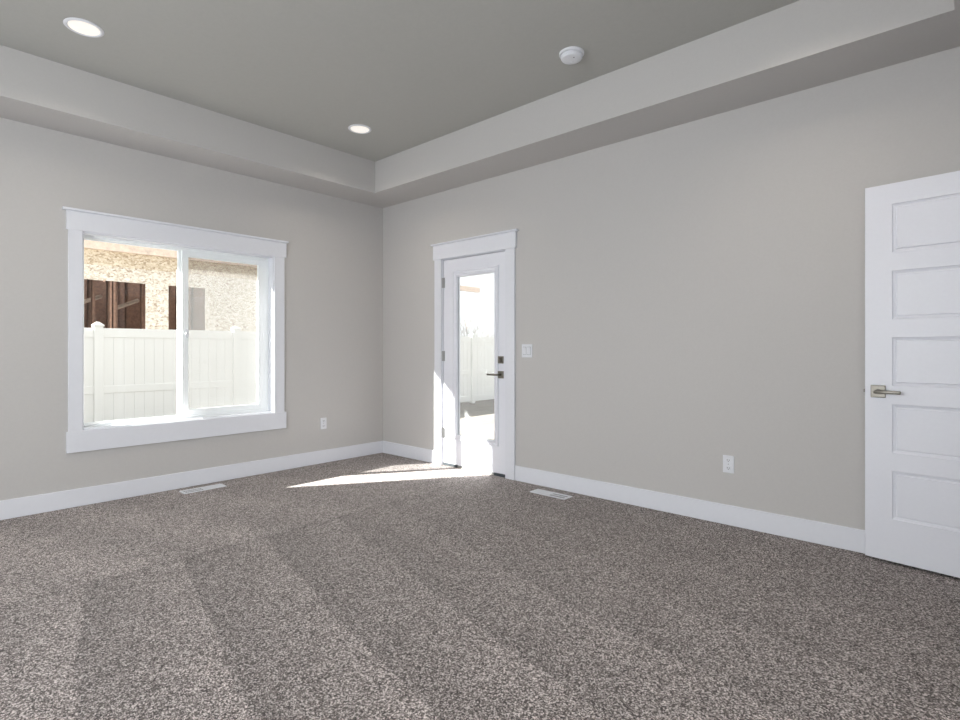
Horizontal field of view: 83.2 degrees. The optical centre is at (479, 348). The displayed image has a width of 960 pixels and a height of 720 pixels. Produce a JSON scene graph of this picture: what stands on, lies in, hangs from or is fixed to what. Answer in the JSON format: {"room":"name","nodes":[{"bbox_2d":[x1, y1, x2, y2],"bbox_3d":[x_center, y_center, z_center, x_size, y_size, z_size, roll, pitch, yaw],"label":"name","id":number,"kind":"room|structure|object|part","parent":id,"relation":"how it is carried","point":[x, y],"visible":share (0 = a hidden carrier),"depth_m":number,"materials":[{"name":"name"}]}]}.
{"room":"empty bedroom","nodes":[
{"label":"empty bedroom","id":0,"kind":"room"},
{"bbox_2d":[0,117,382,500],"bbox_3d":[-3.153,-0.306,3.933,0.170,3.550,6.283,0,0,42],"label":"wall","id":1,"kind":"structure","parent":0,"point":[333,264],"depth_m":4.44,"materials":[{"name":"beige paint"}]},
{"bbox_2d":[62,206,288,453],"bbox_3d":[-2.438,-0.130,4.564,0.040,1.793,1.746,0,0,42],"label":"trim","id":2,"kind":"structure","parent":1,"relation":"attached to","point":[78,221],"depth_m":4.32,"materials":[{"name":"white paint"}]},
{"bbox_2d":[83,231,273,429],"bbox_3d":[-2.518,-0.130,4.628,0.170,1.483,1.498,0,0,42],"label":"window","id":3,"kind":"structure","parent":1,"relation":"in","point":[265,264],"depth_m":4.70,"materials":[{"name":"white paint"}]},
{"bbox_3d":[-2.301,-0.130,4.897,0.029,1.415,0.744,0,0,42],"label":"sliding sash","id":4,"kind":"part","parent":3,"relation":"part of","materials":[{"name":"white plastic"}]},
{"bbox_2d":[0,441,382,519],"bbox_3d":[-3.084,1.103,3.871,0.015,0.132,5.943,0,0,42],"label":"baseboard","id":5,"kind":"structure","parent":1,"relation":"attached to","point":[41,503],"depth_m":4.44,"materials":[{"name":"white paint"}]},
{"bbox_2d":[320,417,326,428],"bbox_3d":[-1.594,0.766,5.515,0.010,0.115,0.070,0,0,42],"label":"wall outlet","id":6,"kind":"object","parent":1,"relation":"attached to","point":[323,421],"visible":1,"depth_m":5.51,"materials":[{"name":"white plastic"}]},
{"bbox_2d":[0,0,798,161],"bbox_3d":[-1.143,-1.984,2.108,4.411,0.194,5.095,0,0,42],"label":"ceiling","id":7,"kind":"structure","parent":0,"point":[414,73],"depth_m":3.43,"materials":[{"name":"beige paint"}]},
{"bbox_2d":[63,17,103,37],"bbox_3d":[-2.330,-1.883,3.183,0.196,0.008,0.196,0,0,42],"label":"recessed light","id":8,"kind":"object","parent":7,"relation":"in","point":[83,27],"visible":1,"depth_m":3.17,"materials":[{"name":"white plastic"}]},
{"bbox_2d":[67,20,99,35],"bbox_3d":[-2.330,-1.884,3.183,0.157,0.005,0.157,0,0,42],"label":"diffuser","id":9,"kind":"object","parent":8,"relation":"attached to","point":[81,27],"depth_m":3.18,"materials":[{"name":"white plastic"}]},
{"bbox_2d":[348,124,370,133],"bbox_3d":[-1.034,-1.883,4.654,0.196,0.008,0.196,0,0,42],"label":"recessed light","id":10,"kind":"object","parent":7,"relation":"in","point":[355,128],"visible":1,"depth_m":4.64,"materials":[{"name":"white plastic"}]},
{"bbox_2d":[350,126,368,132],"bbox_3d":[-1.034,-1.884,4.654,0.157,0.005,0.157,0,0,42],"label":"diffuser","id":11,"kind":"object","parent":10,"relation":"attached to","point":[355,129],"depth_m":4.66,"materials":[{"name":"white plastic"}]},
{"bbox_2d":[559,46,583,64],"bbox_3d":[0.586,-1.863,3.460,0.158,0.049,0.158,0,0,42],"label":"smoke detector","id":12,"kind":"object","parent":7,"relation":"attached to","point":[571,55],"visible":1,"depth_m":3.42,"materials":[{"name":"white plastic"}]},
{"bbox_2d":[0,453,959,719],"bbox_3d":[-1.123,1.319,2.090,5.653,0.300,6.283,0,0,42],"label":"floor","id":13,"kind":"structure","parent":0,"point":[379,586],"depth_m":2.38,"materials":[{"name":"carpet"}]},
{"bbox_2d":[179,484,225,493],"bbox_3d":[-2.295,1.165,4.487,0.115,0.007,0.335,0,0,42],"label":"floor vent","id":14,"kind":"object","parent":13,"relation":"in","point":[215,486],"visible":1,"depth_m":4.48,"materials":[{"name":"white plastic"}]},
{"bbox_2d":[530,489,571,499],"bbox_3d":[0.565,1.165,4.321,0.335,0.007,0.115,0,0,42],"label":"floor vent","id":15,"kind":"object","parent":13,"relation":"in","point":[537,491],"visible":1,"depth_m":4.31,"materials":[{"name":"white plastic"}]},
{"bbox_2d":[0,0,959,207],"bbox_3d":[-1.123,-1.826,2.090,5.313,0.510,5.943,0,0,42],"label":"ceiling","id":16,"kind":"structure","parent":0,"point":[800,45],"depth_m":3.73,"materials":[{"name":"beige paint"}]},
{"bbox_2d":[383,46,959,529],"bbox_3d":[0.995,-0.306,4.295,5.483,3.550,0.170,0,0,42],"label":"wall","id":17,"kind":"structure","parent":0,"point":[690,295],"depth_m":3.72,"materials":[{"name":"beige paint"}]},
{"bbox_2d":[442,250,504,477],"bbox_3d":[-0.029,0.135,5.188,0.860,2.072,0.224,0,0,42],"label":"door","id":18,"kind":"structure","parent":17,"relation":"in","point":[482,455],"depth_m":5.20,"materials":[{"name":"white paint"}]},
{"bbox_3d":[-0.032,0.069,5.151,0.586,1.660,0.068,0,0,42],"label":"glass moulding","id":19,"kind":"part","parent":18,"relation":"part of","materials":[{"name":"clear glass"}]},
{"bbox_3d":[0.188,0.106,4.915,0.066,0.066,0.009,0,0,42],"label":"deadbolt plate","id":20,"kind":"part","parent":18,"relation":"part of","materials":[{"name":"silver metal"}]},
{"bbox_2d":[430,229,518,479],"bbox_3d":[-0.080,0.059,5.130,1.107,2.219,0.040,0,0,42],"label":"trim","id":21,"kind":"structure","parent":17,"relation":"attached to","point":[506,240],"depth_m":4.92,"materials":[{"name":"white paint"}]},
{"bbox_2d":[522,344,531,357],"bbox_3d":[0.406,0.023,4.706,0.114,0.115,0.013,0,0,42],"label":"light switch","id":22,"kind":"object","parent":17,"relation":"attached to","point":[526,348],"visible":1,"depth_m":4.70,"materials":[{"name":"white plastic"}]},
{"bbox_2d":[383,441,864,553],"bbox_3d":[0.875,1.103,4.279,5.298,0.132,0.015,0,0,42],"label":"baseboard","id":23,"kind":"structure","parent":17,"relation":"attached to","point":[838,536],"depth_m":3.74,"materials":[{"name":"white paint"}]},
{"bbox_2d":[723,455,733,473],"bbox_3d":[1.645,0.768,3.583,0.070,0.115,0.010,0,0,42],"label":"wall outlet","id":24,"kind":"object","parent":17,"relation":"attached to","point":[728,461],"visible":1,"depth_m":3.58,"materials":[{"name":"white plastic"}]},
{"bbox_3d":[0.906,-0.306,0.246,0.170,3.550,5.943,0,0,42],"label":"wall","id":25,"kind":"structure","parent":0,"visible":0},
{"bbox_2d":[864,171,959,577],"bbox_3d":[2.418,0.131,2.695,0.102,2.046,0.863,0,0,-41],"label":"door","id":26,"kind":"structure","parent":25,"relation":"in","point":[912,389],"depth_m":2.86,"materials":[{"name":"white paint"}]},
{"bbox_3d":[2.196,0.237,2.914,0.050,0.024,0.122,0,0,-41],"label":"lever","id":27,"kind":"part","parent":26,"relation":"part of","materials":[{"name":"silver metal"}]},
{"label":"outside","id":28,"kind":"structure","parent":0,"visible":0},
{"bbox_2d":[460,399,493,439],"bbox_3d":[-11.245,1.719,27.777,66.000,0.200,54.000,0,0,42],"label":"ground","id":29,"kind":"structure","parent":28,"point":[477,418],"depth_m":12.28,"materials":[{"name":"grey concrete"}]},
{"bbox_2d":[84,240,479,331],"bbox_3d":[-8.748,-0.356,17.066,8.100,3.950,17.100,0,0,42],"label":"house","id":30,"kind":"structure","parent":29,"relation":"on","point":[126,286],"depth_m":13.41,"materials":[{"name":"beige stone"}]},
{"bbox_2d":[84,322,493,422],"bbox_3d":[-2.558,0.587,13.395,0.156,2.064,25.566,0,0,42],"label":"privacy fence","id":31,"kind":"object","parent":29,"relation":"on","point":[129,373],"visible":0.23,"depth_m":9.95,"materials":[{"name":"white plastic"}]},
{"bbox_3d":[-7.218,0.634,8.265,0.024,1.870,2.181,0,0,42],"label":"board panel","id":32,"kind":"part","parent":31,"relation":"part of","materials":[{"name":"white plastic"}]},
{"bbox_3d":[-7.218,0.704,8.265,0.048,0.130,2.182,0,0,42],"label":"rail","id":33,"kind":"part","parent":31,"relation":"part of","materials":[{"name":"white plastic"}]},
{"bbox_3d":[-7.218,-0.261,8.265,0.048,0.160,2.182,0,0,42],"label":"rail","id":34,"kind":"part","parent":31,"relation":"part of","materials":[{"name":"white plastic"}]},
{"bbox_3d":[-6.441,0.626,9.120,0.130,1.985,0.130,0,0,42],"label":"post","id":35,"kind":"part","parent":31,"relation":"part of","materials":[{"name":"white plastic"}]},
{"bbox_3d":[-5.665,0.704,9.975,0.048,0.130,2.182,0,0,42],"label":"rail","id":36,"kind":"part","parent":31,"relation":"part of","materials":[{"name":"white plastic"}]},
{"bbox_3d":[-5.665,-0.261,9.975,0.048,0.160,2.182,0,0,42],"label":"rail","id":37,"kind":"part","parent":31,"relation":"part of","materials":[{"name":"white plastic"}]},
{"bbox_3d":[-5.665,0.634,9.975,0.024,1.870,2.181,0,0,42],"label":"board panel","id":38,"kind":"part","parent":31,"relation":"part of","materials":[{"name":"white plastic"}]},
{"bbox_3d":[-4.888,0.626,10.830,0.130,1.985,0.130,0,0,42],"label":"post","id":39,"kind":"part","parent":31,"relation":"part of","materials":[{"name":"white plastic"}]},
{"bbox_3d":[-4.112,0.704,11.685,0.048,0.130,2.182,0,0,42],"label":"rail","id":40,"kind":"part","parent":31,"relation":"part of","materials":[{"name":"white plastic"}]},
{"bbox_3d":[-4.112,-0.261,11.685,0.048,0.160,2.182,0,0,42],"label":"rail","id":41,"kind":"part","parent":31,"relation":"part of","materials":[{"name":"white plastic"}]},
{"bbox_3d":[-4.112,0.634,11.685,0.024,1.870,2.181,0,0,42],"label":"board panel","id":42,"kind":"part","parent":31,"relation":"part of","materials":[{"name":"white plastic"}]},
{"bbox_3d":[-1.005,1.479,15.105,0.048,0.160,2.182,0,0,42],"label":"rail","id":43,"kind":"part","parent":31,"relation":"part of","materials":[{"name":"white plastic"}]},
{"bbox_3d":[-1.005,0.704,15.105,0.048,0.130,2.182,0,0,42],"label":"rail","id":44,"kind":"part","parent":31,"relation":"part of","materials":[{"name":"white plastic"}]},
{"bbox_3d":[-1.005,-0.261,15.105,0.048,0.160,2.182,0,0,42],"label":"rail","id":45,"kind":"part","parent":31,"relation":"part of","materials":[{"name":"white plastic"}]},
{"bbox_3d":[-1.005,0.634,15.105,0.024,1.870,2.181,0,0,42],"label":"board panel","id":46,"kind":"part","parent":31,"relation":"part of","materials":[{"name":"white plastic"}]},
{"bbox_3d":[-0.229,0.626,15.960,0.130,1.985,0.130,0,0,42],"label":"post","id":47,"kind":"part","parent":31,"relation":"part of","materials":[{"name":"white plastic"}]},
{"bbox_3d":[0.548,1.479,16.815,0.048,0.160,2.182,0,0,42],"label":"rail","id":48,"kind":"part","parent":31,"relation":"part of","materials":[{"name":"white plastic"}]},
{"bbox_3d":[0.548,0.704,16.815,0.048,0.130,2.182,0,0,42],"label":"rail","id":49,"kind":"part","parent":31,"relation":"part of","materials":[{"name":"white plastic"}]},
{"bbox_3d":[0.548,-0.261,16.815,0.048,0.160,2.182,0,0,42],"label":"rail","id":50,"kind":"part","parent":31,"relation":"part of","materials":[{"name":"white plastic"}]},
{"bbox_3d":[0.548,0.634,16.815,0.024,1.870,2.181,0,0,42],"label":"board panel","id":51,"kind":"part","parent":31,"relation":"part of","materials":[{"name":"white plastic"}]},
{"bbox_2d":[460,316,493,336],"bbox_3d":[-0.310,0.235,18.009,1.540,2.775,2.385,0,0,42],"label":"tree","id":52,"kind":"object","parent":29,"relation":"on","point":[466,327],"visible":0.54,"depth_m":18.04,"materials":[{"name":"grey plant"}]}
]}

